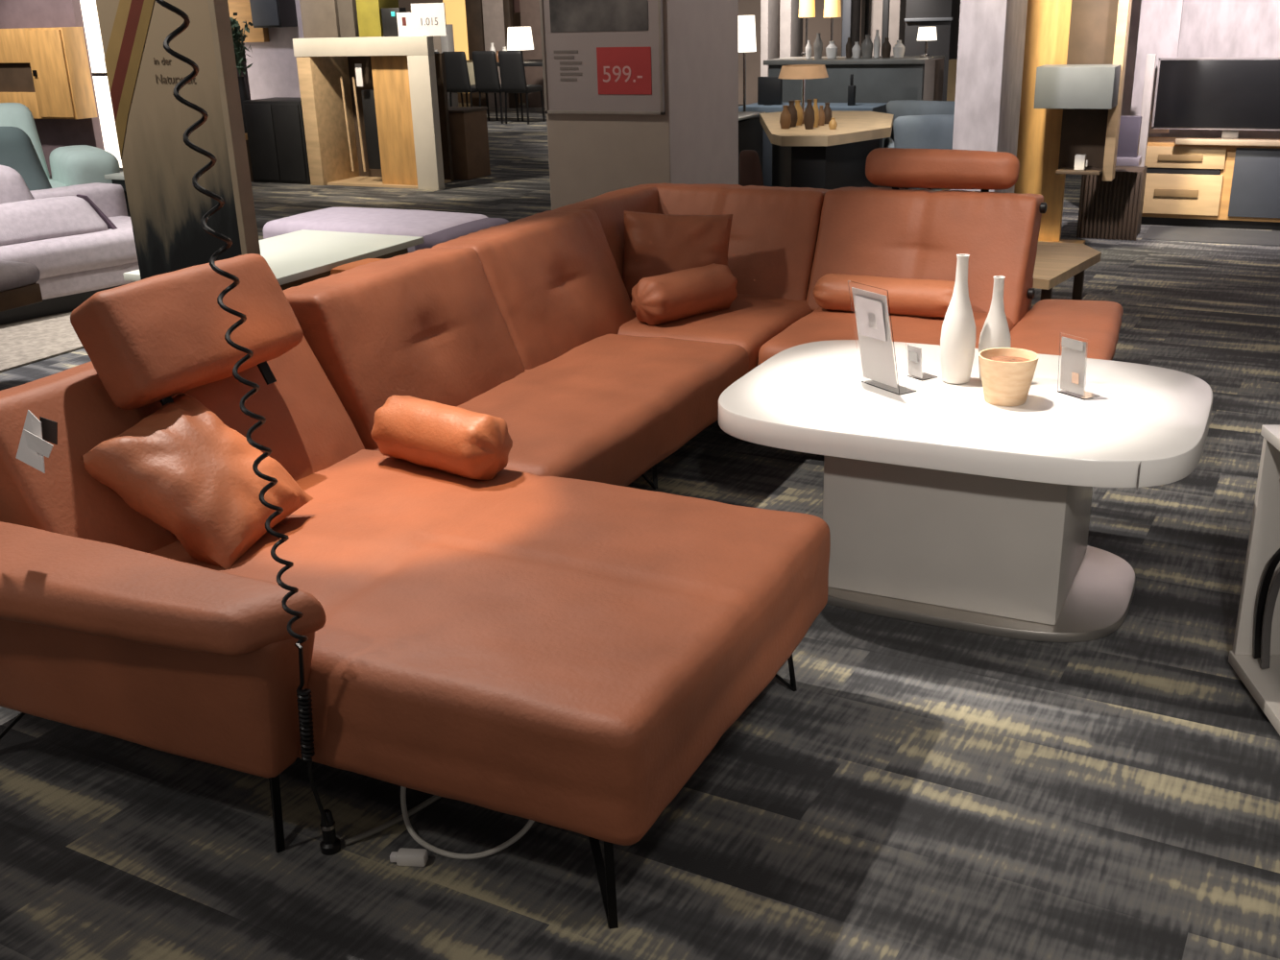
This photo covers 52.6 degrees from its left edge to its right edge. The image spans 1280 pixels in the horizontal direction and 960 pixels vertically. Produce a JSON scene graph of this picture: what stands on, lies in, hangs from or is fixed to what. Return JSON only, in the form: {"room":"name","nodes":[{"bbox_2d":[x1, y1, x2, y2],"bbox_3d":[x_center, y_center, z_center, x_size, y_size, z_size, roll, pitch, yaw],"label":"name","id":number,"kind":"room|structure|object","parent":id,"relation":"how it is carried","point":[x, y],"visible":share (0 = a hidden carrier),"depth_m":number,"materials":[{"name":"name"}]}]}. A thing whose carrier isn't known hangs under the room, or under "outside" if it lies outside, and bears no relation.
{"room":"store","nodes":[
{"label":"store","id":0,"kind":"room"},
{"bbox_2d":[0,0,104,173],"bbox_3d":[-7.074,-4.628,13.858,3.140,2.600,0.100,8,22,25],"label":"wall","id":1,"kind":"structure","parent":0,"point":[53,133],"depth_m":13.44,"materials":[{"name":"wood"}]},
{"bbox_2d":[0,26,97,119],"bbox_3d":[-6.444,-4.215,13.441,1.730,0.880,0.310,8,22,25],"label":"upper cabinet","id":2,"kind":"object","parent":1,"relation":"attached to","point":[46,71],"visible":1,"depth_m":13.14,"materials":[{"name":"brown wood"}]},
{"bbox_2d":[243,0,370,99],"bbox_3d":[-3.287,-4.467,13.119,1.800,2.600,0.100,8,22,25],"label":"wall","id":3,"kind":"structure","parent":0,"point":[273,72],"depth_m":13.39,"materials":[{"name":"paint"}]},
{"bbox_2d":[227,0,269,42],"bbox_3d":[-4.069,-5.001,13.212,0.520,1.020,0.090,8,22,25],"label":"wall panel","id":4,"kind":"object","parent":3,"relation":"attached to","point":[242,8],"visible":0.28,"depth_m":13.27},
{"bbox_2d":[249,0,297,27],"bbox_3d":[-3.688,-4.930,12.931,0.360,0.780,0.270,8,22,25],"label":"upper cabinet","id":5,"kind":"object","parent":3,"relation":"attached to","point":[265,13],"visible":1,"depth_m":12.92,"materials":[{"name":"black wood"}]},
{"bbox_2d":[398,0,861,104],"bbox_3d":[2.987,-7.220,19.202,21.000,3.200,0.200,8,22,25],"label":"wall","id":6,"kind":"structure","parent":0,"point":[819,24],"depth_m":19.82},
{"bbox_2d":[0,102,1279,959],"bbox_3d":[-1.644,-2.254,10.897,21.000,0.100,25.000,8,22,25],"label":"floor","id":7,"kind":"structure","parent":0,"point":[921,791],"depth_m":2.68,"materials":[{"name":"carpet"}]},
{"bbox_2d":[0,259,42,312],"bbox_3d":[-2.946,-0.641,5.648,0.540,0.583,0.520,8,22,25],"label":"stool","id":8,"kind":"object","parent":7,"relation":"on","point":[18,287],"visible":0.97,"depth_m":5.58,"materials":[{"name":"grey fabric"}]},
{"bbox_2d":[0,259,40,291],"bbox_3d":[-2.952,-0.860,5.567,0.540,0.116,0.520,8,22,25],"label":"cushion","id":9,"kind":"object","parent":8,"relation":"on","point":[14,276],"depth_m":5.58,"materials":[{"name":"grey fabric"}]},
{"bbox_2d":[0,311,83,372],"bbox_3d":[-3.408,-0.901,7.213,1.700,0.011,2.200,8,22,25],"label":"area rug","id":10,"kind":"object","parent":7,"relation":"on","point":[22,343],"visible":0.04,"depth_m":6.68,"materials":[{"name":"carpet"}]},
{"bbox_2d":[0,126,51,191],"bbox_3d":[-4.061,-1.776,8.317,0.721,0.898,0.888,-14,24,-31],"label":"lounge chair","id":11,"kind":"object","parent":10,"relation":"on","point":[17,151],"visible":0.31,"depth_m":8.51,"materials":[{"name":"green fabric"}]},
{"bbox_2d":[0,165,139,325],"bbox_3d":[-3.715,-1.309,7.103,0.863,0.845,2.205,15,26,38],"label":"fabric sofa","id":12,"kind":"object","parent":10,"relation":"on","point":[80,239],"visible":0.79,"depth_m":7.24,"materials":[{"name":"grey fabric"}]},
{"bbox_2d":[0,165,34,204],"bbox_3d":[-3.793,-1.487,7.070,0.292,0.486,1.056,15,26,38],"label":"cushion","id":13,"kind":"object","parent":12,"relation":"on","point":[13,188],"depth_m":7.24,"materials":[{"name":"grey fabric"}]},
{"bbox_2d":[0,195,106,245],"bbox_3d":[-3.377,-1.424,7.163,0.232,0.218,0.822,15,26,38],"label":"lumbar cushion","id":14,"kind":"object","parent":12,"relation":"on","point":[38,220],"depth_m":7.18,"materials":[{"name":"grey fabric"}]},
{"bbox_2d":[0,102,120,188],"bbox_3d":[-4.453,-2.169,9.302,1.261,1.000,0.950,-14,24,-31],"label":"swivel armchair","id":15,"kind":"object","parent":7,"relation":"on","point":[79,164],"visible":0.38,"depth_m":9.26,"materials":[{"name":"green fabric"}]},
{"bbox_2d":[79,0,122,168],"bbox_3d":[-5.301,-4.511,13.327,1.200,2.550,0.100,8,22,25],"label":"light panel","id":16,"kind":"object","parent":7,"relation":"on","point":[88,7],"visible":0.02,"depth_m":13.57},
{"bbox_2d":[104,171,130,217],"bbox_3d":[-3.332,-1.962,9.331,0.570,0.530,0.700,8,22,25],"label":"side table","id":17,"kind":"object","parent":7,"relation":"on","point":[116,178],"visible":0.05,"depth_m":9.07,"materials":[{"name":"stone"}]},
{"bbox_2d":[95,0,261,280],"bbox_3d":[-1.707,-1.668,4.624,0.570,3.150,0.070,8,22,25],"label":"column","id":18,"kind":"structure","parent":7,"relation":"on","point":[166,210],"depth_m":4.73,"materials":[{"name":"wood"}]},
{"bbox_2d":[244,133,253,181],"bbox_3d":[-4.000,-3.262,13.004,0.570,0.460,0.440,8,22,25],"label":"plant shelf","id":19,"kind":"object","parent":7,"relation":"on","point":[246,134],"visible":0.11,"depth_m":12.73,"materials":[{"name":"brown wood"}]},
{"bbox_2d":[229,12,252,133],"bbox_3d":[-3.888,-3.942,12.561,0.412,1.112,0.313,3,21,12],"label":"potted plant","id":20,"kind":"object","parent":19,"relation":"on","point":[236,32],"visible":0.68,"depth_m":12.49,"materials":[{"name":"green plant"}]},
{"bbox_2d":[122,229,424,290],"bbox_3d":[-1.801,-0.944,6.612,0.820,0.420,1.300,8,22,25],"label":"table","id":21,"kind":"object","parent":7,"relation":"on","point":[300,257],"visible":0.23,"depth_m":6.61,"materials":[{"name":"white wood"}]},
{"bbox_2d":[242,96,311,184],"bbox_3d":[-3.405,-3.323,12.674,0.700,0.770,0.488,8,22,25],"label":"sideboard","id":22,"kind":"object","parent":7,"relation":"on","point":[276,132],"visible":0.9,"depth_m":12.46,"materials":[{"name":"black wood"}]},
{"bbox_2d":[330,258,384,276],"bbox_3d":[-1.257,-0.820,6.218,0.304,0.447,0.304,8,22,25],"label":"stool","id":23,"kind":"object","parent":7,"relation":"on","point":[351,265],"visible":0.1,"depth_m":6.12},
{"bbox_2d":[292,35,454,190],"bbox_3d":[-2.389,-3.455,12.141,1.500,1.330,0.600,8,22,25],"label":"cabinet","id":24,"kind":"object","parent":7,"relation":"on","point":[393,130],"visible":1,"depth_m":12.04,"materials":[{"name":"brown wood"}]},
{"bbox_2d":[299,0,340,38],"bbox_3d":[-2.865,-4.425,12.017,0.420,0.599,0.420,8,22,25],"label":"wall panel","id":25,"kind":"object","parent":24,"relation":"on","point":[320,18],"visible":0.7,"depth_m":11.89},
{"bbox_2d":[337,0,359,37],"bbox_3d":[-2.581,-4.349,11.897,0.180,0.524,0.410,8,22,25],"label":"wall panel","id":26,"kind":"object","parent":24,"relation":"on","point":[347,9],"visible":0.49,"depth_m":11.76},
{"bbox_2d":[356,0,398,37],"bbox_3d":[-2.378,-4.279,11.758,0.260,0.479,0.310,8,22,25],"label":"wall panel","id":27,"kind":"object","parent":24,"relation":"on","point":[369,12],"visible":0.7,"depth_m":11.66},
{"bbox_2d":[381,7,406,36],"bbox_3d":[-2.200,-4.102,11.610,0.200,0.239,0.105,8,22,25],"label":"alarm clock","id":28,"kind":"object","parent":24,"relation":"on","point":[389,14],"visible":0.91,"depth_m":11.57,"materials":[{"name":"black plastic"}]},
{"bbox_2d":[396,12,412,36],"bbox_3d":[-2.078,-4.030,11.464,0.160,0.199,0.007,8,22,25],"label":"price card","id":29,"kind":"object","parent":24,"relation":"on","point":[404,19],"visible":1,"depth_m":11.46,"materials":[{"name":"white paper"}]},
{"bbox_2d":[410,2,446,36],"bbox_3d":[-1.845,-4.027,11.335,0.350,0.269,0.060,8,22,25],"label":"price card","id":30,"kind":"object","parent":24,"relation":"on","point":[427,18],"visible":1,"depth_m":11.32,"materials":[{"name":"white paper"}]},
{"bbox_2d":[263,207,508,252],"bbox_3d":[-1.466,-1.321,7.561,1.343,0.451,0.706,8,22,25],"label":"upholstered bench","id":31,"kind":"object","parent":7,"relation":"on","point":[436,228],"visible":0.49,"depth_m":7.34,"materials":[{"name":"purple fabric"}]},
{"bbox_2d":[343,793,444,845],"bbox_3d":[-0.481,0.686,2.676,0.293,0.014,0.025,-20,27,-41],"label":"cable","id":32,"kind":"object","parent":7,"relation":"on","point":[437,796],"visible":0.82,"depth_m":2.64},
{"bbox_2d":[389,847,428,867],"bbox_3d":[-0.451,0.736,2.527,0.072,0.026,0.028,1,20,6],"label":"plug adapter","id":33,"kind":"object","parent":7,"relation":"on","point":[414,857],"visible":1,"depth_m":2.52,"materials":[{"name":"white paint"}]},
{"bbox_2d":[433,24,458,106],"bbox_3d":[-3.300,-6.744,21.157,0.579,1.300,0.180,8,22,25],"label":"wall","id":34,"kind":"structure","parent":7,"relation":"on","point":[442,43],"depth_m":20.95,"materials":[{"name":"paint"}]},
{"bbox_2d":[442,0,488,106],"bbox_3d":[-2.853,-7.206,21.508,0.797,1.900,0.300,8,22,25],"label":"wall panel","id":35,"kind":"object","parent":7,"relation":"on","point":[466,16],"visible":0.34,"depth_m":21.32,"materials":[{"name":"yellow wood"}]},
{"bbox_2d":[442,51,490,120],"bbox_3d":[-2.477,-5.603,18.467,0.402,0.981,0.564,8,22,25],"label":"dining chair","id":36,"kind":"object","parent":7,"relation":"on","point":[457,76],"visible":0.79,"depth_m":18.19,"materials":[{"name":"black leather"}]},
{"bbox_2d":[400,783,533,859],"bbox_3d":[-0.350,0.617,2.590,0.336,0.203,0.187,5,21,17],"label":"power cable","id":37,"kind":"object","parent":7,"relation":"on","point":[416,837],"visible":0.62,"depth_m":2.56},
{"bbox_2d":[448,106,490,180],"bbox_3d":[-1.756,-3.275,12.593,0.440,0.645,0.420,8,22,25],"label":"base cabinet","id":38,"kind":"object","parent":7,"relation":"on","point":[468,125],"visible":0.67,"depth_m":12.44,"materials":[{"name":"brown wood"}]},
{"bbox_2d":[471,50,519,123],"bbox_3d":[-2.042,-5.559,18.314,0.402,0.981,0.564,8,22,25],"label":"dining chair","id":39,"kind":"object","parent":7,"relation":"on","point":[485,64],"visible":0.81,"depth_m":18.04,"materials":[{"name":"black leather"}]},
{"bbox_2d":[482,0,519,108],"bbox_3d":[-2.252,-7.101,20.742,0.516,2.200,0.120,8,22,25],"label":"wall","id":40,"kind":"structure","parent":7,"relation":"on","point":[497,14],"depth_m":20.68,"materials":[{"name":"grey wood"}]},
{"bbox_2d":[466,59,542,66],"bbox_3d":[-2.209,-5.914,19.576,2.900,0.780,1.000,8,22,25],"label":"dining table","id":41,"kind":"object","parent":7,"relation":"on","point":[532,62],"visible":0.02,"depth_m":18.66,"materials":[{"name":"black wood"}]},
{"bbox_2d":[507,26,533,62],"bbox_3d":[-1.748,-6.359,18.924,0.397,0.480,0.397,8,22,25],"label":"table lamp","id":42,"kind":"object","parent":41,"relation":"on","point":[519,38],"visible":0.8,"depth_m":18.76,"materials":[{"name":"fabric"}]},
{"bbox_2d":[498,50,545,124],"bbox_3d":[-1.651,-5.484,18.078,0.402,0.981,0.564,8,22,25],"label":"dining chair","id":43,"kind":"object","parent":7,"relation":"on","point":[512,70],"visible":1,"depth_m":17.82,"materials":[{"name":"black leather"}]},
{"bbox_2d":[512,0,544,107],"bbox_3d":[-1.838,-7.264,20.861,0.908,2.400,0.450,8,22,25],"label":"wall","id":44,"kind":"structure","parent":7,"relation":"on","point":[529,10],"depth_m":20.63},
{"bbox_2d":[0,148,1123,929],"bbox_3d":[0.100,-0.263,3.774,2.188,1.010,3.954,8,22,25],"label":"sofa","id":45,"kind":"object","parent":7,"relation":"on","point":[550,640],"visible":0.83,"depth_m":2.85,"materials":[{"name":"orange leather"}]},
{"bbox_2d":[15,410,57,473],"bbox_3d":[-1.122,-0.074,2.430,0.144,0.105,0.066,8,22,25],"label":"tag","id":46,"kind":"object","parent":45,"relation":"hanging from","point":[33,447],"visible":1,"depth_m":2.43,"materials":[{"name":"white paper"}]},
{"bbox_2d":[78,393,313,568],"bbox_3d":[-0.983,-0.004,2.901,0.360,0.302,0.326,4,21,15],"label":"throw cushion","id":47,"kind":"object","parent":45,"relation":"on","point":[181,468],"visible":0.98,"depth_m":2.80,"materials":[{"name":"orange leather"}]},
{"bbox_2d":[155,0,340,855],"bbox_3d":[-0.723,-0.736,1.954,0.196,3.198,0.167,-6,21,-10],"label":"cord","id":48,"kind":"object","parent":45,"relation":"hanging from","point":[330,845],"visible":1,"depth_m":2.15,"materials":[{"name":"black plastic"}]},
{"bbox_2d":[371,395,512,480],"bbox_3d":[-0.509,-0.110,3.315,0.401,0.177,0.171,13,25,34],"label":"bolster cushion","id":49,"kind":"object","parent":45,"relation":"on","point":[457,441],"visible":1,"depth_m":3.23,"materials":[{"name":"orange leather"}]},
{"bbox_2d":[363,334,748,487],"bbox_3d":[-0.225,-0.192,4.083,0.709,0.237,1.418,8,22,25],"label":"seat cushion","id":50,"kind":"object","parent":45,"relation":"on","point":[599,409],"depth_m":3.95,"materials":[{"name":"orange leather"}]},
{"bbox_2d":[622,210,732,303],"bbox_3d":[0.138,-0.861,5.065,0.448,0.368,0.221,1,20,6],"label":"throw cushion","id":51,"kind":"object","parent":45,"relation":"on","point":[655,244],"visible":0.66,"depth_m":5.00,"materials":[{"name":"orange leather"}]},
{"bbox_2d":[630,263,737,325],"bbox_3d":[0.169,-0.697,4.858,0.460,0.179,0.180,-18,26,-38],"label":"bolster cushion","id":52,"kind":"object","parent":45,"relation":"on","point":[679,295],"visible":1,"depth_m":4.76,"materials":[{"name":"orange leather"}]},
{"bbox_2d":[617,294,812,371],"bbox_3d":[0.246,-0.550,5.016,0.710,0.234,0.800,8,22,25],"label":"seat cushion","id":53,"kind":"object","parent":45,"relation":"on","point":[750,321],"depth_m":4.77,"materials":[{"name":"orange leather"}]},
{"bbox_2d":[812,273,955,317],"bbox_3d":[0.926,-0.685,4.812,0.581,0.140,0.173,8,22,25],"label":"lumbar cushion","id":54,"kind":"object","parent":45,"relation":"on","point":[906,297],"visible":0.7,"depth_m":4.73,"materials":[{"name":"orange leather"}]},
{"bbox_2d":[757,307,1014,365],"bbox_3d":[0.919,-0.461,4.719,0.762,0.234,0.864,8,22,25],"label":"seat cushion","id":55,"kind":"object","parent":45,"relation":"on","point":[820,324],"depth_m":4.62,"materials":[{"name":"orange leather"}]},
{"bbox_2d":[738,15,756,111],"bbox_3d":[0.855,-3.034,10.594,0.190,1.435,0.190,8,22,25],"label":"floor lamp","id":56,"kind":"object","parent":7,"relation":"on","point":[746,23],"visible":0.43,"depth_m":10.33,"materials":[{"name":"fabric"}]},
{"bbox_2d":[738,111,765,185],"bbox_3d":[0.502,-2.301,9.617,0.520,0.755,1.020,8,22,25],"label":"base cabinet","id":57,"kind":"object","parent":7,"relation":"on","point":[750,128],"visible":0.2,"depth_m":9.65,"materials":[{"name":"brown wood"}]},
{"bbox_2d":[738,111,765,120],"bbox_3d":[0.492,-2.645,9.489,0.520,0.020,1.020,8,22,25],"label":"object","id":58,"kind":"object","parent":57,"relation":"attached to","point":[742,115],"depth_m":9.66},
{"bbox_2d":[760,0,802,76],"bbox_3d":[1.576,-4.871,14.402,0.351,2.200,0.400,8,22,25],"label":"wall panel","id":59,"kind":"object","parent":7,"relation":"on","point":[781,23],"visible":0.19,"depth_m":14.25,"materials":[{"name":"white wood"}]},
{"bbox_2d":[738,102,887,186],"bbox_3d":[1.481,-2.852,11.110,1.185,0.700,0.500,8,22,25],"label":"table","id":60,"kind":"object","parent":7,"relation":"on","point":[843,107],"visible":0.12,"depth_m":11.00,"materials":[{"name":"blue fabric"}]},
{"bbox_2d":[757,76,782,105],"bbox_3d":[1.115,-3.332,11.094,0.208,0.230,0.140,8,22,25],"label":"monitor","id":61,"kind":"object","parent":60,"relation":"on","point":[769,88],"visible":0.9,"depth_m":11.07,"materials":[{"name":"black plastic"}]},
{"bbox_2d":[759,110,893,190],"bbox_3d":[1.334,-2.088,8.967,0.934,0.759,1.966,-1,20,3],"label":"display table","id":62,"kind":"object","parent":7,"relation":"on","point":[819,157],"visible":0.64,"depth_m":8.21,"materials":[{"name":"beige wood"}]},
{"bbox_2d":[779,105,791,128],"bbox_3d":[0.945,-2.357,8.419,0.074,0.145,0.072,8,22,25],"label":"decoration","id":63,"kind":"object","parent":62,"relation":"on","point":[784,119],"visible":1,"depth_m":8.39,"materials":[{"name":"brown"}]},
{"bbox_2d":[778,64,828,112],"bbox_3d":[1.123,-2.665,8.923,0.344,0.362,0.344,8,22,25],"label":"table lamp","id":64,"kind":"object","parent":62,"relation":"on","point":[802,72],"visible":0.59,"depth_m":8.76,"materials":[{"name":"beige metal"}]},
{"bbox_2d":[803,98,814,129],"bbox_3d":[1.090,-2.354,8.343,0.070,0.183,0.068,8,22,25],"label":"decoration","id":65,"kind":"object","parent":62,"relation":"on","point":[809,117],"visible":1,"depth_m":8.32,"materials":[{"name":"ceramic"}]},
{"bbox_2d":[772,138,881,190],"bbox_3d":[1.330,-2.057,8.970,0.761,0.699,1.754,0,20,3],"label":"table base","id":66,"kind":"object","parent":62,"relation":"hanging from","point":[840,164],"depth_m":8.17,"materials":[{"name":"wood"}]},
{"bbox_2d":[841,0,861,56],"bbox_3d":[2.224,-4.637,13.715,0.110,2.200,0.330,8,22,25],"label":"tall cabinet","id":67,"kind":"object","parent":7,"relation":"on","point":[851,9],"visible":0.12,"depth_m":13.55,"materials":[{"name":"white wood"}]},
{"bbox_2d":[763,55,944,148],"bbox_3d":[1.984,-3.410,12.123,1.523,1.023,0.680,8,22,25],"label":"counter","id":68,"kind":"object","parent":7,"relation":"on","point":[876,80],"depth_m":11.70,"materials":[{"name":"grey paint"}]},
{"bbox_2d":[798,0,815,54],"bbox_3d":[1.649,-4.540,12.819,0.164,0.632,0.164,8,22,25],"label":"table lamp","id":69,"kind":"object","parent":68,"relation":"on","point":[807,8],"visible":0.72,"depth_m":12.73,"materials":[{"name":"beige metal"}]},
{"bbox_2d":[823,0,841,41],"bbox_3d":[1.883,-4.503,12.710,0.169,0.625,0.169,8,22,25],"label":"table lamp","id":70,"kind":"object","parent":68,"relation":"on","point":[832,8],"visible":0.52,"depth_m":12.62,"materials":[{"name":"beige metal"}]},
{"bbox_2d":[763,55,944,65],"bbox_3d":[1.970,-3.871,11.952,1.523,0.040,0.680,8,22,25],"label":"countertop","id":71,"kind":"structure","parent":68,"relation":"on","point":[906,60],"depth_m":11.73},
{"bbox_2d":[861,34,872,57],"bbox_3d":[2.079,-3.968,11.857,0.108,0.200,0.105,8,22,25],"label":"vase","id":72,"kind":"object","parent":68,"relation":"on","point":[867,44],"depth_m":11.82,"materials":[{"name":"grey ceramic"}]},
{"bbox_2d":[917,26,937,57],"bbox_3d":[2.569,-3.924,11.617,0.176,0.258,0.176,8,22,25],"label":"table lamp","id":73,"kind":"object","parent":68,"relation":"on","point":[926,34],"visible":1,"depth_m":11.53,"materials":[{"name":"fabric"}]},
{"bbox_2d":[860,0,906,56],"bbox_3d":[2.640,-4.752,13.995,0.419,2.200,0.420,8,22,25],"label":"wall panel","id":74,"kind":"object","parent":7,"relation":"on","point":[887,16],"visible":0.15,"depth_m":13.76,"materials":[{"name":"black wood"}]},
{"bbox_2d":[883,114,954,150],"bbox_3d":[1.973,-1.998,8.545,0.703,0.852,0.723,1,20,6],"label":"shell chair","id":75,"kind":"object","parent":7,"relation":"on","point":[929,132],"visible":0.19,"depth_m":8.12,"materials":[{"name":"blue fabric"}]},
{"bbox_2d":[886,99,954,190],"bbox_3d":[2.249,-2.382,9.562,0.703,0.852,0.723,13,25,34],"label":"shell chair","id":76,"kind":"object","parent":7,"relation":"on","point":[899,108],"visible":0.06,"depth_m":9.21,"materials":[{"name":"blue fabric"}]},
{"bbox_2d":[903,0,960,100],"bbox_3d":[2.998,-4.529,13.218,0.486,2.300,0.550,8,22,25],"label":"wall","id":77,"kind":"structure","parent":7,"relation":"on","point":[942,14],"depth_m":13.01,"materials":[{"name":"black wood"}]},
{"bbox_2d":[918,57,957,191],"bbox_3d":[2.540,-2.978,10.862,0.282,1.050,0.300,8,22,25],"label":"cabinet","id":78,"kind":"object","parent":7,"relation":"on","point":[933,77],"visible":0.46,"depth_m":10.65,"materials":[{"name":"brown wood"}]},
{"bbox_2d":[718,339,1213,642],"bbox_3d":[0.869,0.029,3.550,1.210,0.570,0.910,8,22,25],"label":"coffee table","id":79,"kind":"object","parent":7,"relation":"on","point":[944,505],"visible":0.82,"depth_m":3.35,"materials":[{"name":"white paint"}]},
{"bbox_2d":[847,280,916,395],"bbox_3d":[0.642,-0.382,3.438,0.115,0.287,0.156,-13,23,-28],"label":"price sign","id":80,"kind":"object","parent":79,"relation":"on","point":[870,304],"visible":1,"depth_m":3.42,"materials":[{"name":"white plastic"}]},
{"bbox_2d":[905,342,938,380],"bbox_3d":[0.775,-0.331,3.573,0.062,0.092,0.072,-14,24,-30],"label":"card","id":81,"kind":"object","parent":79,"relation":"on","point":[913,351],"visible":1,"depth_m":3.56,"materials":[{"name":"paper"}]},
{"bbox_2d":[940,253,975,384],"bbox_3d":[0.856,-0.431,3.475,0.094,0.345,0.094,8,22,25],"label":"bottle vase","id":82,"kind":"object","parent":79,"relation":"on","point":[957,339],"visible":1,"depth_m":3.46,"materials":[{"name":"white ceramic"}]},
{"bbox_2d":[978,275,1010,380],"bbox_3d":[0.955,-0.404,3.481,0.084,0.285,0.084,8,22,25],"label":"bottle vase","id":83,"kind":"object","parent":79,"relation":"on","point":[995,332],"visible":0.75,"depth_m":3.45,"materials":[{"name":"white ceramic"}]},
{"bbox_2d":[977,347,1038,406],"bbox_3d":[0.943,-0.262,3.333,0.151,0.122,0.151,8,22,25],"label":"flower pot","id":84,"kind":"object","parent":79,"relation":"on","point":[1006,374],"visible":1,"depth_m":3.29,"materials":[{"name":"beige ceramic"}]},
{"bbox_2d":[1057,332,1100,399],"bbox_3d":[1.139,-0.300,3.373,0.060,0.152,0.115,-13,23,-28],"label":"info sign","id":85,"kind":"object","parent":79,"relation":"on","point":[1073,350],"visible":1,"depth_m":3.36,"materials":[{"name":"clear plastic"}]},
{"bbox_2d":[1014,0,1085,243],"bbox_3d":[2.596,-2.823,8.056,0.540,2.700,0.150,8,22,25],"label":"wall","id":86,"kind":"structure","parent":7,"relation":"on","point":[1048,21],"depth_m":8.26,"materials":[{"name":"paint"}]},
{"bbox_2d":[1033,0,1132,181],"bbox_3d":[2.657,-2.921,7.682,0.460,2.260,0.400,8,22,25],"label":"wall shelf","id":87,"kind":"object","parent":86,"relation":"attached to","point":[1089,88],"visible":0.99,"depth_m":7.86,"materials":[{"name":"brown wood"}]},
{"bbox_2d":[1032,241,1101,301],"bbox_3d":[1.777,-0.834,5.827,0.470,0.560,0.890,8,22,25],"label":"side table","id":88,"kind":"object","parent":7,"relation":"on","point":[1056,262],"visible":0.23,"depth_m":5.75,"materials":[{"name":"brown wood"}]},
{"bbox_2d":[1076,166,1147,241],"bbox_3d":[3.160,-1.859,8.664,0.377,0.440,0.355,8,22,25],"label":"pedestal","id":89,"kind":"object","parent":7,"relation":"on","point":[1113,209],"visible":0.78,"depth_m":8.53,"materials":[{"name":"brown wood"}]},
{"bbox_2d":[1140,136,1279,230],"bbox_3d":[4.246,-2.006,8.803,1.600,0.560,0.470,8,22,25],"label":"oak lowboard","id":90,"kind":"object","parent":7,"relation":"on","point":[1187,185],"visible":0.82,"depth_m":8.76,"materials":[{"name":"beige wood"}]},
{"bbox_2d":[1151,57,1279,140],"bbox_3d":[3.966,-2.532,8.640,0.990,0.551,0.250,8,22,25],"label":"television","id":91,"kind":"object","parent":90,"relation":"on","point":[1231,95],"visible":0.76,"depth_m":8.57,"materials":[{"name":"black plastic"}]},
{"bbox_2d":[1174,138,1279,146],"bbox_3d":[3.901,-2.239,8.591,0.660,0.038,0.060,8,22,25],"label":"soundbar","id":92,"kind":"object","parent":90,"relation":"on","point":[1178,141],"visible":1,"depth_m":8.57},
{"bbox_2d":[1141,225,1279,245],"bbox_3d":[4.762,-1.482,8.142,2.980,0.006,0.540,8,22,25],"label":"display platform","id":93,"kind":"object","parent":7,"relation":"on","point":[1154,232],"visible":1,"depth_m":8.57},
{"bbox_2d":[1228,424,1279,735],"bbox_3d":[1.604,0.291,2.701,0.430,0.625,0.710,0,20,5],"label":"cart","id":94,"kind":"object","parent":7,"relation":"on","point":[1264,541],"visible":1,"depth_m":3.02,"materials":[{"name":"white paint"}]},
{"bbox_2d":[1253,548,1279,669],"bbox_3d":[1.598,0.322,2.796,0.355,0.425,0.480,0,20,5],"label":"cable","id":95,"kind":"object","parent":94,"relation":"on","point":[1263,621],"visible":1,"depth_m":3.01,"materials":[{"name":"fabric"}]},
{"bbox_3d":[0.697,-1.576,8.122,0.340,0.420,0.280,8,22,25],"label":"box","id":96,"kind":"object","parent":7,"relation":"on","visible":0},
{"bbox_2d":[739,149,763,186],"bbox_3d":[0.688,-1.895,7.999,0.159,0.278,0.084,8,22,25],"label":"shoulder bag","id":97,"kind":"object","parent":96,"relation":"on","point":[750,168],"visible":0.63,"depth_m":7.96,"materials":[{"name":"brown leather"}]},
{"bbox_2d":[546,0,738,210],"bbox_3d":[0.013,-2.368,6.309,0.660,3.200,0.850,8,22,25],"label":"wall pillar","id":98,"kind":"structure","parent":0,"point":[695,140],"depth_m":6.24,"materials":[{"name":"beige paint"}]},
{"bbox_2d":[539,0,665,115],"bbox_3d":[-0.183,-2.166,5.967,0.630,0.930,0.025,8,22,25],"label":"poster","id":99,"kind":"object","parent":98,"relation":"attached to","point":[600,57],"visible":1,"depth_m":6.03,"materials":[{"name":"paper"}]},
{"bbox_2d":[549,0,648,32],"bbox_3d":[-0.198,-2.317,5.913,0.510,0.510,0.004,8,22,25],"label":"photo","id":100,"kind":"object","parent":99,"relation":"attached to","point":[565,15],"depth_m":5.97},
{"bbox_2d":[949,0,1027,193],"bbox_3d":[2.013,-2.803,7.326,0.255,3.200,0.600,8,22,25],"label":"pillar","id":101,"kind":"structure","parent":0,"point":[991,33],"depth_m":7.28,"materials":[{"name":"white paint"}]},
{"bbox_2d":[1115,0,1183,167],"bbox_3d":[3.272,-3.162,8.226,0.280,2.420,0.950,8,22,25],"label":"panel","id":102,"kind":"object","parent":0,"point":[1160,20],"visible":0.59,"depth_m":8.65,"materials":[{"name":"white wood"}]},
{"bbox_2d":[1115,155,1141,166],"bbox_3d":[3.089,-2.039,8.277,0.200,0.050,0.150,8,22,25],"label":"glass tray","id":103,"kind":"object","parent":102,"relation":"on","point":[1122,160],"depth_m":8.21,"materials":[{"name":"purple glass"}]},
{"bbox_2d":[1120,0,1279,139],"bbox_3d":[4.877,-3.156,8.487,3.500,2.900,0.100,8,22,25],"label":"wall","id":104,"kind":"structure","parent":0,"point":[1209,28],"depth_m":8.93,"materials":[{"name":"white paint"}]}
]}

